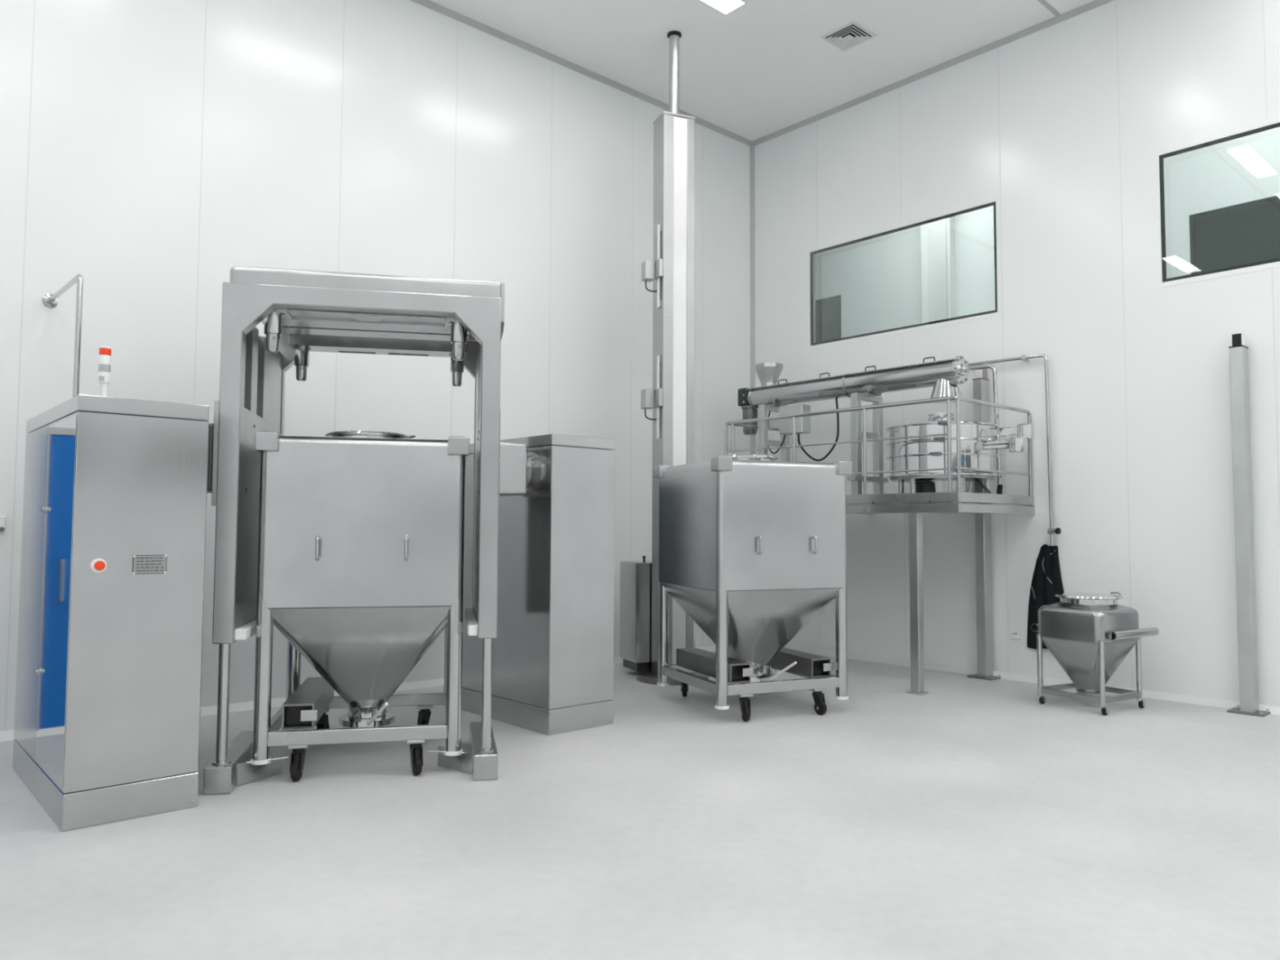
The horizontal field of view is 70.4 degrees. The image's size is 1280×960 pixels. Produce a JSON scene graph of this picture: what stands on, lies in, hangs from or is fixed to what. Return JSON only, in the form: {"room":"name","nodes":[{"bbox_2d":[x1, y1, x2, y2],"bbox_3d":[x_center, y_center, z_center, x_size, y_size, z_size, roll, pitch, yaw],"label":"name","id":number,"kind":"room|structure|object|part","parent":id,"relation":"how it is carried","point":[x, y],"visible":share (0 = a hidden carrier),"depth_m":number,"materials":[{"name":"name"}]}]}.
{"room":"clean room","nodes":[
{"label":"clean room","id":0,"kind":"room"},
{"bbox_2d":[0,0,750,731],"bbox_3d":[-3.114,-1.398,7.764,12.434,6.580,0.101,3,-4,-42],"label":"wall","id":1,"kind":"structure","parent":0,"point":[151,150],"depth_m":8.06,"materials":[{"name":"white paint"}]},
{"bbox_2d":[0,515,5,533],"bbox_3d":[-4.480,0.314,6.353,0.060,0.120,0.046,3,-4,-42],"label":"button","id":2,"kind":"object","parent":1,"relation":"attached to","point":[2,518],"visible":1,"depth_m":6.36,"materials":[{"name":"white plastic"}]},
{"bbox_2d":[0,644,715,742],"bbox_3d":[-3.113,1.853,7.501,12.334,0.060,0.060,3,-4,-42],"label":"baseboard","id":3,"kind":"structure","parent":1,"relation":"attached to","point":[6,735],"depth_m":7.58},
{"bbox_2d":[410,0,752,146],"bbox_3d":[-3.086,-4.663,7.848,12.334,0.050,0.050,3,-4,-42],"label":"trim","id":4,"kind":"structure","parent":1,"relation":"attached to","point":[429,4],"depth_m":9.88,"materials":[{"name":"grey metal"}]},
{"bbox_2d":[750,144,755,454],"bbox_3d":[1.464,-1.165,11.781,0.045,6.580,0.045,3,-4,-42],"label":"trim","id":5,"kind":"structure","parent":1,"relation":"attached to","point":[752,146],"depth_m":11.86,"materials":[{"name":"grey metal"}]},
{"bbox_2d":[0,651,1279,959],"bbox_3d":[1.375,1.885,5.997,17.200,0.120,16.800,3,-4,-42],"label":"floor","id":6,"kind":"structure","parent":0,"point":[966,818],"depth_m":4.32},
{"bbox_2d":[12,394,209,831],"bbox_3d":[-3.110,0.685,5.256,0.647,2.156,1.608,3,-4,-42],"label":"tall cabinet","id":7,"kind":"object","parent":6,"relation":"on","point":[108,704],"visible":1,"depth_m":4.72,"materials":[{"name":"silver metal"}]},
{"bbox_3d":[-3.091,0.606,4.794,0.004,1.845,0.773,3,-4,-42],"label":"door","id":8,"kind":"part","parent":7,"relation":"part of","materials":[{"name":"blue metal"}]},
{"bbox_2d":[42,274,83,397],"bbox_3d":[-3.945,-0.864,6.195,0.099,1.028,1.084,3,-4,-42],"label":"conduit pipe","id":9,"kind":"object","parent":7,"relation":"attached to","point":[51,300],"visible":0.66,"depth_m":5.82,"materials":[{"name":"silver metal"}]},
{"bbox_2d":[97,346,111,396],"bbox_3d":[-2.865,-0.565,4.854,0.068,0.300,0.068,3,-4,-42],"label":"signal light","id":10,"kind":"object","parent":7,"relation":"on","point":[104,357],"visible":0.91,"depth_m":4.83,"materials":[{"name":"white plastic"}]},
{"bbox_3d":[-2.866,-0.468,4.849,0.068,0.106,0.068,3,-4,-42],"label":"stem","id":11,"kind":"part","parent":10,"relation":"part of","materials":[{"name":"white plastic"}]},
{"bbox_2d":[206,266,533,644],"bbox_3d":[-1.778,-0.129,6.068,2.227,2.220,1.469,1,-3,-12],"label":"frame","id":12,"kind":"object","parent":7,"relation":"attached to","point":[301,312],"visible":0.92,"depth_m":5.52,"materials":[{"name":"metal"}]},
{"bbox_3d":[-2.584,-0.119,5.902,0.027,0.605,1.430,1,-3,-12],"label":"mounting plate","id":13,"kind":"part","parent":12,"relation":"part of","materials":[{"name":"metal"}]},
{"bbox_3d":[-2.519,-0.056,5.913,0.110,1.810,1.220,1,-3,-12],"label":"panel","id":14,"kind":"part","parent":12,"relation":"part of","materials":[{"name":"metal"}]},
{"bbox_3d":[-1.788,-1.022,6.131,1.280,0.120,1.235,1,-3,-12],"label":"clamp plate","id":15,"kind":"part","parent":12,"relation":"part of","materials":[{"name":"silver metal"}]},
{"bbox_3d":[-1.061,-0.033,6.221,0.110,1.810,1.220,1,-3,-12],"label":"panel","id":16,"kind":"part","parent":12,"relation":"part of","materials":[{"name":"metal"}]},
{"bbox_3d":[-1.006,-0.094,6.236,0.005,0.605,1.430,1,-3,-12],"label":"mounting plate","id":17,"kind":"part","parent":12,"relation":"part of","materials":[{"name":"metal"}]},
{"bbox_2d":[203,643,288,795],"bbox_3d":[-2.328,1.370,5.578,0.413,0.829,0.950,1,-3,-12],"label":"post","id":18,"kind":"object","parent":6,"relation":"on","point":[231,767],"visible":0.89,"depth_m":5.18,"materials":[{"name":"silver metal"}]},
{"bbox_3d":[-2.461,1.707,5.532,0.144,0.150,0.950,1,-3,-12],"label":"rail","id":19,"kind":"part","parent":18,"relation":"part of","materials":[{"name":"silver metal"}]},
{"bbox_3d":[-2.244,1.708,5.358,0.006,0.124,0.303,-1,-3,30],"label":"guide plate","id":20,"kind":"part","parent":18,"relation":"part of","materials":[{"name":"silver metal"}]},
{"bbox_3d":[-2.176,1.638,5.304,0.224,0.022,0.012,2,-3,-22],"label":"guide rod","id":21,"kind":"part","parent":18,"relation":"part of","materials":[{"name":"silver metal"}]},
{"bbox_2d":[250,431,469,781],"bbox_3d":[-1.790,0.742,6.012,1.244,2.132,1.272,1,-3,-12],"label":"bin","id":22,"kind":"object","parent":6,"relation":"on","point":[361,548],"visible":1,"depth_m":5.49,"materials":[{"name":"metal"}]},
{"bbox_3d":[-2.221,1.175,5.347,0.093,0.925,0.093,1,-3,-12],"label":"leg","id":23,"kind":"part","parent":22,"relation":"part of","materials":[{"name":"silver metal"}]},
{"bbox_2d":[254,431,281,452],"bbox_3d":[-2.218,-0.228,5.415,0.171,0.116,0.171,3,-4,-42],"label":"socket","id":24,"kind":"object","parent":22,"relation":"attached to","point":[264,441],"depth_m":5.36,"materials":[{"name":"metal"}]},
{"bbox_3d":[-2.450,1.231,6.426,0.093,0.925,0.093,1,-3,-12],"label":"leg","id":25,"kind":"part","parent":22,"relation":"part of","materials":[{"name":"silver metal"}]},
{"bbox_3d":[-1.982,1.411,5.432,0.095,0.065,0.010,1,-3,-12],"label":"stop plate","id":26,"kind":"part","parent":22,"relation":"part of","materials":[{"name":"silver metal"}]},
{"bbox_3d":[-1.912,0.405,5.379,0.021,0.151,0.053,1,-3,-12],"label":"handle","id":27,"kind":"part","parent":22,"relation":"part of","materials":[{"name":"silver metal"}]},
{"bbox_3d":[-1.797,1.560,5.982,1.150,0.082,1.150,1,-3,-12],"label":"frame","id":28,"kind":"part","parent":22,"relation":"part of","materials":[{"name":"silver metal"}]},
{"bbox_3d":[-1.818,-0.275,6.073,0.536,0.086,0.536,1,-3,-12],"label":"lid","id":29,"kind":"part","parent":22,"relation":"part of","materials":[{"name":"metal"}]},
{"bbox_3d":[-1.659,1.466,5.666,0.055,0.203,0.364,2,-4,-33],"label":"lever","id":30,"kind":"part","parent":22,"relation":"part of","materials":[{"name":"silver metal"}]},
{"bbox_3d":[-1.413,0.412,5.485,0.021,0.151,0.053,1,-3,-12],"label":"handle","id":31,"kind":"part","parent":22,"relation":"part of","materials":[{"name":"silver metal"}]},
{"bbox_3d":[-1.370,1.248,6.654,0.093,0.925,0.093,1,-3,-12],"label":"leg","id":32,"kind":"part","parent":22,"relation":"part of","materials":[{"name":"silver metal"}]},
{"bbox_3d":[-1.141,1.192,5.576,0.093,0.925,0.093,1,-3,-12],"label":"leg","id":33,"kind":"part","parent":22,"relation":"part of","materials":[{"name":"silver metal"}]},
{"bbox_2d":[448,435,469,456],"bbox_3d":[-1.129,-0.211,5.646,0.171,0.116,0.171,3,-4,-42],"label":"socket","id":34,"kind":"object","parent":22,"relation":"attached to","point":[458,446],"depth_m":5.58,"materials":[{"name":"metal"}]},
{"bbox_2d":[427,638,497,781],"bbox_3d":[-1.143,1.388,5.829,0.413,0.829,0.950,1,-3,-12],"label":"post","id":35,"kind":"object","parent":6,"relation":"on","point":[482,762],"visible":0.93,"depth_m":5.49,"materials":[{"name":"silver metal"}]},
{"bbox_3d":[-1.179,1.654,5.516,0.224,0.022,0.012,0,-3,-2],"label":"guide rod","id":36,"kind":"part","parent":35,"relation":"part of","materials":[{"name":"silver metal"}]},
{"bbox_3d":[-1.141,1.725,5.592,0.303,0.124,0.006,-2,-4,36],"label":"guide plate","id":37,"kind":"part","parent":35,"relation":"part of","materials":[{"name":"silver metal"}]},
{"bbox_3d":[-1.013,1.730,5.838,0.144,0.150,0.950,1,-3,-12],"label":"rail","id":38,"kind":"part","parent":35,"relation":"part of","materials":[{"name":"silver metal"}]},
{"bbox_2d":[443,433,614,735],"bbox_3d":[-0.924,0.790,7.355,0.610,2.187,1.505,3,-4,-42],"label":"tall cabinet","id":39,"kind":"object","parent":6,"relation":"on","point":[553,648],"visible":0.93,"depth_m":6.82,"materials":[{"name":"silver metal"}]},
{"bbox_2d":[619,30,708,685],"bbox_3d":[0.289,-1.301,9.298,0.720,6.578,0.980,1,-3,-22],"label":"column","id":40,"kind":"structure","parent":6,"relation":"on","point":[671,398],"depth_m":9.09,"materials":[{"name":"grey metal"}]},
{"bbox_3d":[0.179,-0.827,9.032,0.010,0.835,0.045,1,-3,-22],"label":"sensor rail","id":41,"kind":"part","parent":40,"relation":"part of","materials":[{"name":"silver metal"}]},
{"bbox_3d":[0.185,-2.147,9.101,0.010,0.847,0.045,1,-3,-22],"label":"sensor rail","id":42,"kind":"part","parent":40,"relation":"part of","materials":[{"name":"silver metal"}]},
{"bbox_3d":[0.349,-3.686,9.303,0.352,0.025,0.278,1,-3,-22],"label":"plate","id":43,"kind":"part","parent":40,"relation":"part of","materials":[{"name":"grey metal"}]},
{"bbox_2d":[653,453,852,721],"bbox_3d":[0.938,0.847,7.750,1.244,2.132,1.272,2,-3,-23],"label":"bin","id":44,"kind":"object","parent":6,"relation":"on","point":[753,548],"visible":1,"depth_m":7.32,"materials":[{"name":"silver metal"}]},
{"bbox_2d":[653,464,671,478],"bbox_3d":[0.208,-0.075,8.111,0.160,0.116,0.160,3,-4,-42],"label":"socket","id":45,"kind":"object","parent":44,"relation":"attached to","point":[659,470],"depth_m":8.04,"materials":[{"name":"metal"}]},
{"bbox_3d":[0.208,1.328,8.034,0.093,0.925,0.093,2,-3,-23],"label":"leg","id":46,"kind":"part","parent":44,"relation":"part of","materials":[{"name":"silver metal"}]},
{"bbox_2d":[711,456,732,471],"bbox_3d":[0.637,-0.124,7.084,0.130,0.110,0.130,2,-3,-23],"label":"socket","id":47,"kind":"object","parent":44,"relation":"attached to","point":[717,463],"depth_m":7.03,"materials":[{"name":"metal"}]},
{"bbox_3d":[0.633,1.277,7.017,0.093,0.925,0.093,2,-3,-23],"label":"leg","id":48,"kind":"part","parent":44,"relation":"part of","materials":[{"name":"silver metal"}]},
{"bbox_3d":[0.909,-0.171,7.805,0.536,0.086,0.536,2,-3,-23],"label":"lid","id":49,"kind":"part","parent":44,"relation":"part of","materials":[{"name":"metal"}]},
{"bbox_3d":[0.850,1.515,7.144,0.095,0.065,0.010,2,-3,-23],"label":"stop plate","id":50,"kind":"part","parent":44,"relation":"part of","materials":[{"name":"silver metal"}]},
{"bbox_3d":[0.928,1.664,7.720,1.150,0.082,1.150,2,-3,-23],"label":"frame","id":51,"kind":"part","parent":44,"relation":"part of","materials":[{"name":"silver metal"}]},
{"bbox_3d":[0.939,0.509,7.106,0.021,0.151,0.053,2,-3,-23],"label":"handle","id":52,"kind":"part","parent":44,"relation":"part of","materials":[{"name":"silver metal"}]},
{"bbox_3d":[1.226,1.355,8.459,0.093,0.925,0.093,2,-3,-23],"label":"leg","id":53,"kind":"part","parent":44,"relation":"part of","materials":[{"name":"silver metal"}]},
{"bbox_3d":[1.124,1.572,7.434,0.055,0.203,0.364,3,-4,-44],"label":"lever","id":54,"kind":"part","parent":44,"relation":"part of","materials":[{"name":"silver metal"}]},
{"bbox_3d":[1.409,0.521,7.302,0.021,0.151,0.053,2,-3,-23],"label":"handle","id":55,"kind":"part","parent":44,"relation":"part of","materials":[{"name":"silver metal"}]},
{"bbox_3d":[1.542,1.533,7.433,0.095,0.065,0.010,2,-3,-23],"label":"stop plate","id":56,"kind":"part","parent":44,"relation":"part of","materials":[{"name":"silver metal"}]},
{"bbox_3d":[1.652,1.304,7.442,0.093,0.925,0.093,2,-3,-23],"label":"leg","id":57,"kind":"part","parent":44,"relation":"part of","materials":[{"name":"silver metal"}]},
{"bbox_2d":[830,460,852,475],"bbox_3d":[1.665,-0.100,7.513,0.160,0.116,0.160,3,-4,-42],"label":"socket","id":58,"kind":"object","parent":44,"relation":"attached to","point":[840,467],"depth_m":7.45,"materials":[{"name":"metal"}]},
{"bbox_2d":[724,395,1035,695],"bbox_3d":[2.410,0.668,9.528,1.502,2.690,2.829,3,-4,-42],"label":"platform","id":59,"kind":"object","parent":6,"relation":"on","point":[914,504],"visible":0.74,"depth_m":8.35,"materials":[{"name":"silver metal"}]},
{"bbox_3d":[0.961,-0.215,10.128,0.033,0.840,0.033,3,-4,-42],"label":"post","id":60,"kind":"part","parent":59,"relation":"part of","materials":[{"name":"silver metal"}]},
{"bbox_3d":[1.028,-0.218,10.053,0.033,0.840,0.033,3,-4,-42],"label":"post","id":61,"kind":"part","parent":59,"relation":"part of","materials":[{"name":"silver metal"}]},
{"bbox_3d":[1.601,-0.249,9.417,0.033,0.840,0.033,3,-4,-42],"label":"post","id":62,"kind":"part","parent":59,"relation":"part of","materials":[{"name":"silver metal"}]},
{"bbox_3d":[1.865,-0.363,9.130,0.017,0.017,2.704,3,-4,-42],"label":"rail","id":63,"kind":"part","parent":59,"relation":"part of","materials":[{"name":"silver metal"}]},
{"bbox_3d":[2.308,-0.661,9.512,1.182,0.038,2.788,3,-4,-42],"label":"rail","id":64,"kind":"part","parent":59,"relation":"part of","materials":[{"name":"silver metal"}]},
{"bbox_2d":[737,355,969,494],"bbox_3d":[2.218,-0.595,9.859,0.620,1.594,2.912,3,-4,-42],"label":"conveyor","id":65,"kind":"object","parent":59,"relation":"on","point":[945,375],"visible":0.87,"depth_m":9.73,"materials":[{"name":"metal"}]},
{"bbox_3d":[1.318,-0.709,10.852,0.210,0.340,0.210,3,-4,-42],"label":"motor","id":66,"kind":"part","parent":65,"relation":"part of","materials":[{"name":"metal"}]},
{"bbox_3d":[1.579,-0.648,10.371,0.050,0.080,0.260,3,-4,-42],"label":"box arm","id":67,"kind":"part","parent":65,"relation":"part of"},
{"bbox_3d":[2.415,-0.008,9.605,0.620,0.050,0.100,3,-4,-42],"label":"cross sill","id":68,"kind":"part","parent":65,"relation":"part of","materials":[{"name":"silver metal"}]},
{"bbox_3d":[2.865,-1.190,8.993,0.012,0.053,0.132,3,-4,-42],"label":"handle","id":69,"kind":"part","parent":65,"relation":"part of","materials":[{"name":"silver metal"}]},
{"bbox_3d":[3.158,-1.076,8.826,0.280,0.280,0.087,3,-4,-42],"label":"plate","id":70,"kind":"part","parent":65,"relation":"part of","materials":[{"name":"metal"}]},
{"bbox_3d":[2.175,-0.280,8.780,0.033,0.840,0.033,3,-4,-42],"label":"post","id":71,"kind":"part","parent":59,"relation":"part of","materials":[{"name":"silver metal"}]},
{"bbox_3d":[1.864,-0.052,9.113,0.017,0.017,2.704,3,-4,-42],"label":"rail","id":72,"kind":"part","parent":59,"relation":"part of","materials":[{"name":"silver metal"}]},
{"bbox_3d":[2.541,1.117,8.337,0.090,1.646,0.090,3,-4,-42],"label":"leg","id":73,"kind":"part","parent":59,"relation":"part of","materials":[{"name":"silver metal"}]},
{"bbox_3d":[2.537,1.944,8.294,0.140,0.012,0.140,3,-4,-42],"label":"foot plate","id":74,"kind":"part","parent":59,"relation":"part of","materials":[{"name":"silver metal"}]},
{"bbox_3d":[2.418,0.227,9.560,1.482,0.089,2.825,3,-4,-42],"label":"edge plate","id":75,"kind":"part","parent":59,"relation":"part of","materials":[{"name":"silver metal"}]},
{"bbox_3d":[2.769,-0.312,8.121,0.033,0.840,0.033,3,-4,-42],"label":"post","id":76,"kind":"part","parent":59,"relation":"part of","materials":[{"name":"silver metal"}]},
{"bbox_3d":[2.842,-0.313,8.092,0.035,0.840,0.035,3,-4,-42],"label":"post","id":77,"kind":"part","parent":59,"relation":"part of","materials":[{"name":"silver metal"}]},
{"bbox_2d":[885,412,1035,493],"bbox_3d":[3.100,-0.255,8.843,1.064,0.806,1.410,3,-4,-42],"label":"sieve","id":78,"kind":"object","parent":59,"relation":"on","point":[979,444],"visible":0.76,"depth_m":8.55,"materials":[{"name":"metal"}]},
{"bbox_3d":[2.823,0.083,8.877,0.280,0.129,0.280,3,-4,-42],"label":"motor","id":79,"kind":"part","parent":78,"relation":"part of","materials":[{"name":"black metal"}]},
{"bbox_3d":[2.985,-0.434,8.981,0.990,0.138,0.990,3,-4,-42],"label":"sieve frame","id":80,"kind":"part","parent":78,"relation":"part of","materials":[{"name":"metal"}]},
{"bbox_3d":[2.984,-0.289,8.973,0.990,0.128,0.990,3,-4,-42],"label":"sieve frame","id":81,"kind":"part","parent":78,"relation":"part of","materials":[{"name":"metal"}]},
{"bbox_3d":[2.984,-0.124,8.965,0.990,0.178,0.990,3,-4,-42],"label":"sieve frame","id":82,"kind":"part","parent":78,"relation":"part of","materials":[{"name":"metal"}]},
{"bbox_3d":[2.986,-0.543,8.987,0.994,0.050,0.994,3,-4,-42],"label":"lid","id":83,"kind":"part","parent":78,"relation":"part of","materials":[{"name":"metal"}]},
{"bbox_3d":[3.475,-0.324,8.339,0.156,0.139,0.156,3,-4,-42],"label":"spout","id":84,"kind":"part","parent":78,"relation":"part of","materials":[{"name":"metal"}]},
{"bbox_3d":[3.595,-0.450,8.453,0.156,0.139,0.156,3,-4,-42],"label":"spout","id":85,"kind":"part","parent":78,"relation":"part of","materials":[{"name":"metal"}]},
{"bbox_2d":[969,364,1003,494],"bbox_3d":[3.454,-0.496,9.107,0.104,1.344,0.374,3,-4,-42],"label":"riser pipe","id":86,"kind":"object","parent":59,"relation":"on","point":[999,488],"visible":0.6,"depth_m":9.04,"materials":[{"name":"grey metal"}]},
{"bbox_3d":[3.349,-0.296,8.548,1.471,0.859,0.038,3,-4,-42],"label":"rail","id":87,"kind":"part","parent":59,"relation":"part of","materials":[{"name":"silver metal"}]},
{"bbox_3d":[3.348,-0.080,8.537,1.434,0.021,0.021,3,-4,-42],"label":"rail","id":88,"kind":"part","parent":59,"relation":"part of","materials":[{"name":"silver metal"}]},
{"bbox_2d":[967,368,1000,680],"bbox_3d":[3.502,0.427,9.270,0.242,3.154,0.260,3,-4,-42],"label":"steel post","id":89,"kind":"object","parent":6,"relation":"on","point":[980,384],"visible":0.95,"depth_m":9.20,"materials":[{"name":"metal"}]},
{"bbox_3d":[3.495,1.994,9.188,0.242,0.016,0.260,3,-4,-42],"label":"plate","id":90,"kind":"part","parent":89,"relation":"part of","materials":[{"name":"metal"}]},
{"bbox_2d":[1031,591,1159,715],"bbox_3d":[3.880,1.445,7.786,0.712,0.969,0.762,2,-4,-33],"label":"bin","id":91,"kind":"object","parent":6,"relation":"on","point":[1090,635],"visible":1,"depth_m":7.59,"materials":[{"name":"metal"}]},
{"bbox_3d":[3.452,1.588,7.831,0.042,0.515,0.042,2,-4,-33],"label":"leg","id":92,"kind":"part","parent":91,"relation":"part of","materials":[{"name":"silver metal"}]},
{"bbox_3d":[3.853,1.014,7.790,0.512,0.080,0.512,2,-4,-33],"label":"lid","id":93,"kind":"part","parent":91,"relation":"part of","materials":[{"name":"metal"}]},
{"bbox_3d":[3.832,1.810,7.737,0.584,0.045,0.584,2,-4,-33],"label":"frame","id":94,"kind":"part","parent":91,"relation":"part of","materials":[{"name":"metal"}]},
{"bbox_3d":[3.751,1.565,7.368,0.042,0.515,0.042,2,-4,-33],"label":"leg","id":95,"kind":"part","parent":91,"relation":"part of","materials":[{"name":"silver metal"}]},
{"bbox_3d":[4.087,0.976,7.785,0.022,0.032,0.175,0,-3,3],"label":"clamp lever","id":96,"kind":"part","parent":91,"relation":"part of","materials":[{"name":"silver metal"}]},
{"bbox_3d":[4.215,1.583,7.667,0.042,0.515,0.042,2,-4,-33],"label":"leg","id":97,"kind":"part","parent":91,"relation":"part of","materials":[{"name":"silver metal"}]},
{"bbox_2d":[1226,333,1271,716],"bbox_3d":[5.036,0.345,7.568,0.242,3.154,0.260,3,-4,-42],"label":"steel post","id":98,"kind":"object","parent":6,"relation":"on","point":[1238,352],"visible":1,"depth_m":7.52,"materials":[{"name":"metal"}]},
{"bbox_3d":[5.029,1.912,7.485,0.242,0.016,0.260,3,-4,-42],"label":"plate","id":99,"kind":"part","parent":98,"relation":"part of","materials":[{"name":"metal"}]},
{"bbox_2d":[430,0,1093,141],"bbox_3d":[1.406,-4.806,6.349,17.200,0.120,16.800,3,-4,-42],"label":"ceiling","id":100,"kind":"structure","parent":0,"point":[758,69],"depth_m":9.47,"materials":[{"name":"white paint"}]},
{"bbox_2d":[697,0,747,15],"bbox_3d":[0.454,-4.633,8.433,1.320,0.014,0.290,3,-4,-42],"label":"recessed light","id":101,"kind":"object","parent":100,"relation":"in","point":[725,7],"visible":1,"depth_m":8.80,"materials":[{"name":"white plastic"}]},
{"bbox_2d":[820,20,876,51],"bbox_3d":[2.153,-4.572,9.361,0.410,0.022,0.410,3,-4,-42],"label":"ceiling vent","id":102,"kind":"object","parent":100,"relation":"in","point":[852,33],"visible":1,"depth_m":9.35,"materials":[{"name":"white metal"}]},
{"bbox_2d":[946,217,951,318],"bbox_3d":[4.038,-1.151,11.803,0.058,6.580,0.058,3,-4,-42],"label":"trim","id":103,"kind":"structure","parent":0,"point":[948,220],"depth_m":11.87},
{"bbox_2d":[754,0,1279,706],"bbox_3d":[4.244,-1.309,8.804,0.101,6.580,16.700,3,-4,-42],"label":"wall","id":104,"kind":"structure","parent":0,"point":[1064,122],"depth_m":8.77,"materials":[{"name":"white paint"}]},
{"bbox_2d":[806,195,1002,350],"bbox_3d":[2.933,-2.270,10.317,0.103,1.258,2.482,3,-4,-42],"label":"window","id":105,"kind":"structure","parent":104,"relation":"in","point":[995,202],"depth_m":10.09,"materials":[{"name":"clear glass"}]},
{"bbox_3d":[2.898,-2.272,10.286,0.006,1.166,2.390,3,-4,-42],"label":"pane","id":106,"kind":"part","parent":105,"relation":"part of","materials":[{"name":"clear glass"}]},
{"bbox_2d":[751,0,1113,146],"bbox_3d":[5.626,-4.648,7.348,0.050,0.050,12.448,3,-4,-42],"label":"trim","id":107,"kind":"structure","parent":104,"relation":"attached to","point":[1091,5],"depth_m":9.93,"materials":[{"name":"grey metal"}]},
{"bbox_2d":[967,354,1061,546],"bbox_3d":[3.708,-0.292,9.190,0.120,1.895,1.092,3,-4,-39],"label":"pipe","id":108,"kind":"object","parent":104,"relation":"attached to","point":[1051,531],"visible":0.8,"depth_m":8.85,"materials":[{"name":"grey metal"}]},
{"bbox_3d":[4.013,0.491,8.737,0.063,0.063,0.056,2,-3,-25],"label":"valve knob","id":109,"kind":"part","parent":108,"relation":"part of","materials":[{"name":"black plastic"}]},
{"bbox_2d":[1010,630,1020,639],"bbox_3d":[3.762,1.553,9.087,0.018,0.086,0.092,3,-4,-42],"label":"wall socket","id":110,"kind":"object","parent":104,"relation":"attached to","point":[1015,634],"visible":1,"depth_m":9.08,"materials":[{"name":"white plastic"}]},
{"bbox_2d":[783,644,1279,715],"bbox_3d":[5.592,1.867,7.001,0.060,0.060,12.448,3,-4,-42],"label":"baseboard","id":111,"kind":"structure","parent":104,"relation":"attached to","point":[1275,710],"depth_m":8.97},
{"bbox_2d":[1026,543,1063,648],"bbox_3d":[3.955,1.135,8.848,0.075,1.046,0.408,3,-4,-42],"label":"coat","id":112,"kind":"object","parent":104,"relation":"hanging from","point":[1046,581],"visible":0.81,"depth_m":8.86,"materials":[{"name":"fabric"}]},
{"bbox_2d":[1037,0,1061,17],"bbox_3d":[-0.410,-4.829,4.879,12.334,0.007,0.045,3,-4,-42],"label":"trim","id":113,"kind":"structure","parent":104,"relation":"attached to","point":[1044,2],"depth_m":8.83,"materials":[{"name":"grey metal"}]},
{"bbox_2d":[1153,116,1279,288],"bbox_3d":[5.569,-2.416,7.392,0.103,1.266,2.483,3,-4,-42],"label":"window","id":114,"kind":"structure","parent":104,"relation":"in","point":[1162,280],"depth_m":8.10,"materials":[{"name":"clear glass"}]},
{"bbox_2d":[814,126,1279,337],"bbox_3d":[5.854,-1.225,10.251,0.100,6.580,16.700,3,-4,-42],"label":"wall","id":115,"kind":"structure","parent":0,"point":[877,280],"depth_m":11.89,"materials":[{"name":"white paint"}]},
{"bbox_2d":[815,294,841,337],"bbox_3d":[2.081,-1.869,14.424,0.024,1.670,2.702,3,-4,-42],"label":"window","id":116,"kind":"structure","parent":115,"relation":"in","point":[838,295],"depth_m":13.47,"materials":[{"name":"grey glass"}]},
{"bbox_2d":[920,216,956,323],"bbox_3d":[3.993,-1.137,12.078,0.220,6.580,0.390,3,-4,-42],"label":"column","id":117,"kind":"structure","parent":115,"relation":"attached to","point":[933,234],"depth_m":12.08,"materials":[{"name":"white paint"}]},
{"bbox_2d":[1189,194,1279,274],"bbox_3d":[7.105,-2.144,8.849,0.024,1.680,3.079,3,-4,-42],"label":"window","id":118,"kind":"structure","parent":115,"relation":"in","point":[1273,197],"depth_m":9.92,"materials":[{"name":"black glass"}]},
{"bbox_2d":[815,198,1279,342],"bbox_3d":[7.712,-1.128,11.921,0.100,6.580,16.700,3,-4,-42],"label":"wall","id":119,"kind":"structure","parent":0,"point":[1248,234],"depth_m":11.93,"materials":[{"name":"grey paint"}]}
]}

